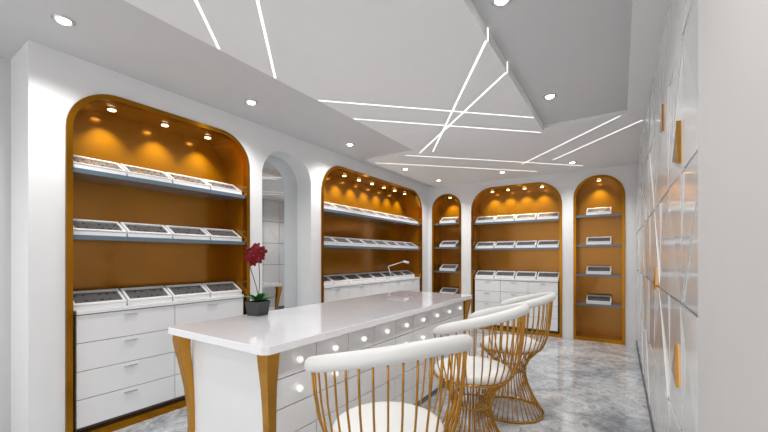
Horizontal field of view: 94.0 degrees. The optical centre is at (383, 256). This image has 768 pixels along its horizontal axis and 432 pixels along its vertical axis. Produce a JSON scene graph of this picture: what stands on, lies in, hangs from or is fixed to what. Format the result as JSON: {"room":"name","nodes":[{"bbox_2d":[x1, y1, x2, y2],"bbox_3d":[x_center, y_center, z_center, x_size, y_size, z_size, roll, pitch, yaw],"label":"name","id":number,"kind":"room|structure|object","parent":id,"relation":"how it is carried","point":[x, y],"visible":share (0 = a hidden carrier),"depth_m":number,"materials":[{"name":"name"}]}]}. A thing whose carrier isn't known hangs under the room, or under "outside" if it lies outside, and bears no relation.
{"room":"shop","nodes":[
{"label":"shop","id":0,"kind":"room"},
{"bbox_2d":[0,40,427,431],"bbox_3d":[-1.481,-0.050,4.457,0.520,2.920,9.010,0,0,33],"label":"wall","id":1,"kind":"structure","parent":0,"point":[39,86],"depth_m":2.65,"materials":[{"name":"white paint"}]},
{"bbox_2d":[65,94,249,431],"bbox_3d":[-2.083,0.051,3.412,0.405,2.718,1.573,0,0,33],"label":"display alcove","id":2,"kind":"object","parent":1,"relation":"attached to","point":[111,128],"visible":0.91,"depth_m":3.37,"materials":[{"name":"brown wood"}]},
{"bbox_2d":[73,155,241,310],"bbox_3d":[-2.037,-0.204,3.382,0.176,1.226,1.458,0,0,33],"label":"trays","id":3,"kind":"object","parent":2,"relation":"in","point":[87,299],"visible":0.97,"depth_m":3.22,"materials":[{"name":"white paint"}]},
{"bbox_2d":[73,294,243,431],"bbox_3d":[-2.067,0.880,3.401,0.344,0.940,1.443,0,0,33],"label":"base cabinet","id":4,"kind":"object","parent":2,"relation":"in","point":[125,363],"visible":0.55,"depth_m":3.01,"materials":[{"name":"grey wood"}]},
{"bbox_2d":[262,152,307,310],"bbox_3d":[-1.326,0.060,4.528,0.221,2.700,0.780,0,0,33],"label":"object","id":5,"kind":"object","parent":1,"relation":"attached to","point":[284,179],"visible":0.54,"depth_m":4.72,"materials":[{"name":"white paint"}]},
{"bbox_2d":[321,166,421,302],"bbox_3d":[-0.199,0.041,6.270,0.405,2.738,2.987,0,0,33],"label":"display alcove","id":6,"kind":"object","parent":1,"relation":"attached to","point":[340,185],"visible":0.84,"depth_m":6.36,"materials":[{"name":"brown wood"}]},
{"bbox_2d":[324,202,417,284],"bbox_3d":[-0.186,-0.204,6.261,0.256,1.226,2.872,0,0,33],"label":"trays","id":7,"kind":"object","parent":6,"relation":"in","point":[370,276],"visible":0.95,"depth_m":6.01,"materials":[{"name":"white paint"}]},
{"bbox_2d":[324,277,419,301],"bbox_3d":[-0.183,0.880,6.259,0.344,0.940,2.857,0,0,33],"label":"base cabinet","id":8,"kind":"object","parent":6,"relation":"in","point":[334,292],"visible":0.24,"depth_m":5.86,"materials":[{"name":"grey wood"}]},
{"bbox_2d":[387,260,408,279],"bbox_3d":[0.271,0.238,6.751,0.090,0.345,0.738,0,0,33],"label":"desk lamp","id":9,"kind":"object","parent":8,"relation":"on","point":[404,261],"visible":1,"depth_m":6.60,"materials":[{"name":"white metal"}]},
{"bbox_2d":[0,0,668,186],"bbox_3d":[0.134,-1.500,3.403,4.377,0.220,9.030,0,0,33],"label":"ceiling","id":10,"kind":"structure","parent":0,"point":[599,58],"depth_m":2.75,"materials":[{"name":"grey paint"}]},
{"bbox_2d":[51,14,75,26],"bbox_3d":[-2.042,-1.501,2.281,0.120,0.018,0.120,0,0,33],"label":"recessed light","id":11,"kind":"object","parent":10,"relation":"in","point":[63,20],"visible":1,"depth_m":2.27,"materials":[{"name":"silver metal"}]},
{"bbox_2d":[245,99,257,104],"bbox_3d":[-1.294,-1.501,3.488,0.120,0.018,0.120,0,0,33],"label":"recessed light","id":12,"kind":"object","parent":10,"relation":"in","point":[248,101],"visible":1,"depth_m":3.47,"materials":[{"name":"silver metal"}]},
{"bbox_2d":[194,0,641,171],"bbox_3d":[0.509,-1.469,3.497,3.411,0.082,6.810,0,0,33],"label":"strips","id":13,"kind":"object","parent":10,"relation":"attached to","point":[257,1],"depth_m":3.42,"materials":[{"name":"white plastic"}]},
{"bbox_2d":[491,0,511,6],"bbox_3d":[0.688,-1.501,2.098,0.120,0.018,0.120,0,0,33],"label":"recessed light","id":14,"kind":"object","parent":10,"relation":"in","point":[496,3],"visible":1,"depth_m":2.11,"materials":[{"name":"silver metal"}]},
{"bbox_2d":[543,93,556,99],"bbox_3d":[1.556,-1.501,3.358,0.120,0.018,0.120,0,0,33],"label":"recessed light","id":15,"kind":"object","parent":10,"relation":"in","point":[550,95],"visible":1,"depth_m":3.34,"materials":[{"name":"silver metal"}]},
{"bbox_2d":[113,328,651,431],"bbox_3d":[0.149,1.450,3.495,4.800,0.080,9.200,0,0,33],"label":"floor","id":16,"kind":"structure","parent":0,"point":[579,385],"depth_m":3.62,"materials":[{"name":"stone"}]},
{"bbox_2d":[168,291,471,431],"bbox_3d":[-0.175,0.935,3.368,1.000,0.950,3.070,0,0,33],"label":"table","id":17,"kind":"object","parent":16,"relation":"on","point":[244,373],"visible":0.73,"depth_m":2.34,"materials":[{"name":"white stone"}]},
{"bbox_2d":[242,243,272,315],"bbox_3d":[-1.003,0.173,2.854,0.234,0.574,0.219,0,0,39],"label":"potted flower","id":18,"kind":"object","parent":17,"relation":"on","point":[259,305],"visible":1,"depth_m":2.81,"materials":[{"name":"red plant"}]},
{"bbox_2d":[304,334,473,431],"bbox_3d":[0.043,0.858,1.625,0.769,1.102,0.681,0,0,-31],"label":"bar chair","id":19,"kind":"object","parent":16,"relation":"on","point":[386,416],"visible":1,"depth_m":1.41,"materials":[{"name":"gold metal"}]},
{"bbox_2d":[432,303,529,431],"bbox_3d":[0.657,0.858,2.513,0.681,1.102,0.769,0,0,33],"label":"bar chair","id":20,"kind":"object","parent":16,"relation":"on","point":[481,372],"visible":0.82,"depth_m":2.36,"materials":[{"name":"gold metal"}]},
{"bbox_2d":[477,292,555,423],"bbox_3d":[1.202,0.858,3.285,0.681,1.102,0.769,0,0,28],"label":"bar chair","id":21,"kind":"object","parent":16,"relation":"on","point":[531,347],"visible":0.65,"depth_m":3.15,"materials":[{"name":"gold metal"}]},
{"bbox_2d":[428,164,636,345],"bbox_3d":[2.499,-0.050,6.953,4.137,2.920,0.500,0,0,33],"label":"wall","id":22,"kind":"structure","parent":0,"point":[565,183],"depth_m":6.21,"materials":[{"name":"white paint"}]},
{"bbox_2d":[432,194,460,293],"bbox_3d":[1.401,0.051,7.602,0.647,2.718,0.405,0,0,33],"label":"display alcove","id":23,"kind":"object","parent":22,"relation":"attached to","point":[445,205],"visible":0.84,"depth_m":7.75,"materials":[{"name":"brown wood"}]},
{"bbox_2d":[439,217,458,293],"bbox_3d":[1.371,-0.029,7.556,0.360,1.636,0.176,0,0,33],"label":"trays","id":24,"kind":"object","parent":23,"relation":"in","point":[445,267],"visible":0.99,"depth_m":7.53,"materials":[{"name":"white paint"}]},
{"bbox_2d":[471,182,561,337],"bbox_3d":[2.530,0.031,6.857,1.633,2.758,0.405,0,0,33],"label":"display alcove","id":25,"kind":"object","parent":22,"relation":"attached to","point":[537,197],"visible":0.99,"depth_m":6.97,"materials":[{"name":"brown wood"}]},
{"bbox_2d":[475,277,558,332],"bbox_3d":[2.520,0.880,6.841,1.503,0.940,0.344,0,0,33],"label":"base cabinet","id":26,"kind":"object","parent":25,"relation":"in","point":[489,292],"visible":0.55,"depth_m":6.68,"materials":[{"name":"grey wood"}]},
{"bbox_2d":[475,212,558,279],"bbox_3d":[2.500,-0.204,6.811,1.510,1.226,0.176,0,0,33],"label":"trays","id":27,"kind":"object","parent":25,"relation":"in","point":[550,215],"visible":1,"depth_m":6.76,"materials":[{"name":"white paint"}]},
{"bbox_2d":[573,175,624,344],"bbox_3d":[3.667,0.026,6.108,0.737,2.768,0.405,0,0,33],"label":"display alcove","id":28,"kind":"object","parent":22,"relation":"attached to","point":[603,323],"visible":1,"depth_m":6.19,"materials":[{"name":"brown wood"}]},
{"bbox_2d":[586,207,610,304],"bbox_3d":[3.636,-0.029,6.061,0.360,1.636,0.176,0,0,33],"label":"trays","id":29,"kind":"object","parent":28,"relation":"in","point":[591,299],"visible":0.99,"depth_m":6.05,"materials":[{"name":"white paint"}]},
{"bbox_2d":[636,198,697,431],"bbox_3d":[2.657,-0.050,3.537,0.112,2.920,6.030,0,0,33],"label":"wall","id":30,"kind":"structure","parent":0,"point":[643,379],"depth_m":3.42,"materials":[{"name":"grey"}]},
{"bbox_2d":[636,0,697,431],"bbox_3d":[2.484,-0.080,3.375,0.022,2.788,5.478,0,0,33],"label":"wall cabinet","id":31,"kind":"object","parent":30,"relation":"attached to","point":[667,161],"depth_m":1.82,"materials":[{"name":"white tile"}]},
{"bbox_2d":[698,0,767,431],"bbox_3d":[0.176,-0.050,-0.212,0.132,2.920,3.040,0,0,33],"label":"wall","id":32,"kind":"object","parent":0,"point":[733,34],"depth_m":0.75,"materials":[{"name":"white paint"}]}
]}

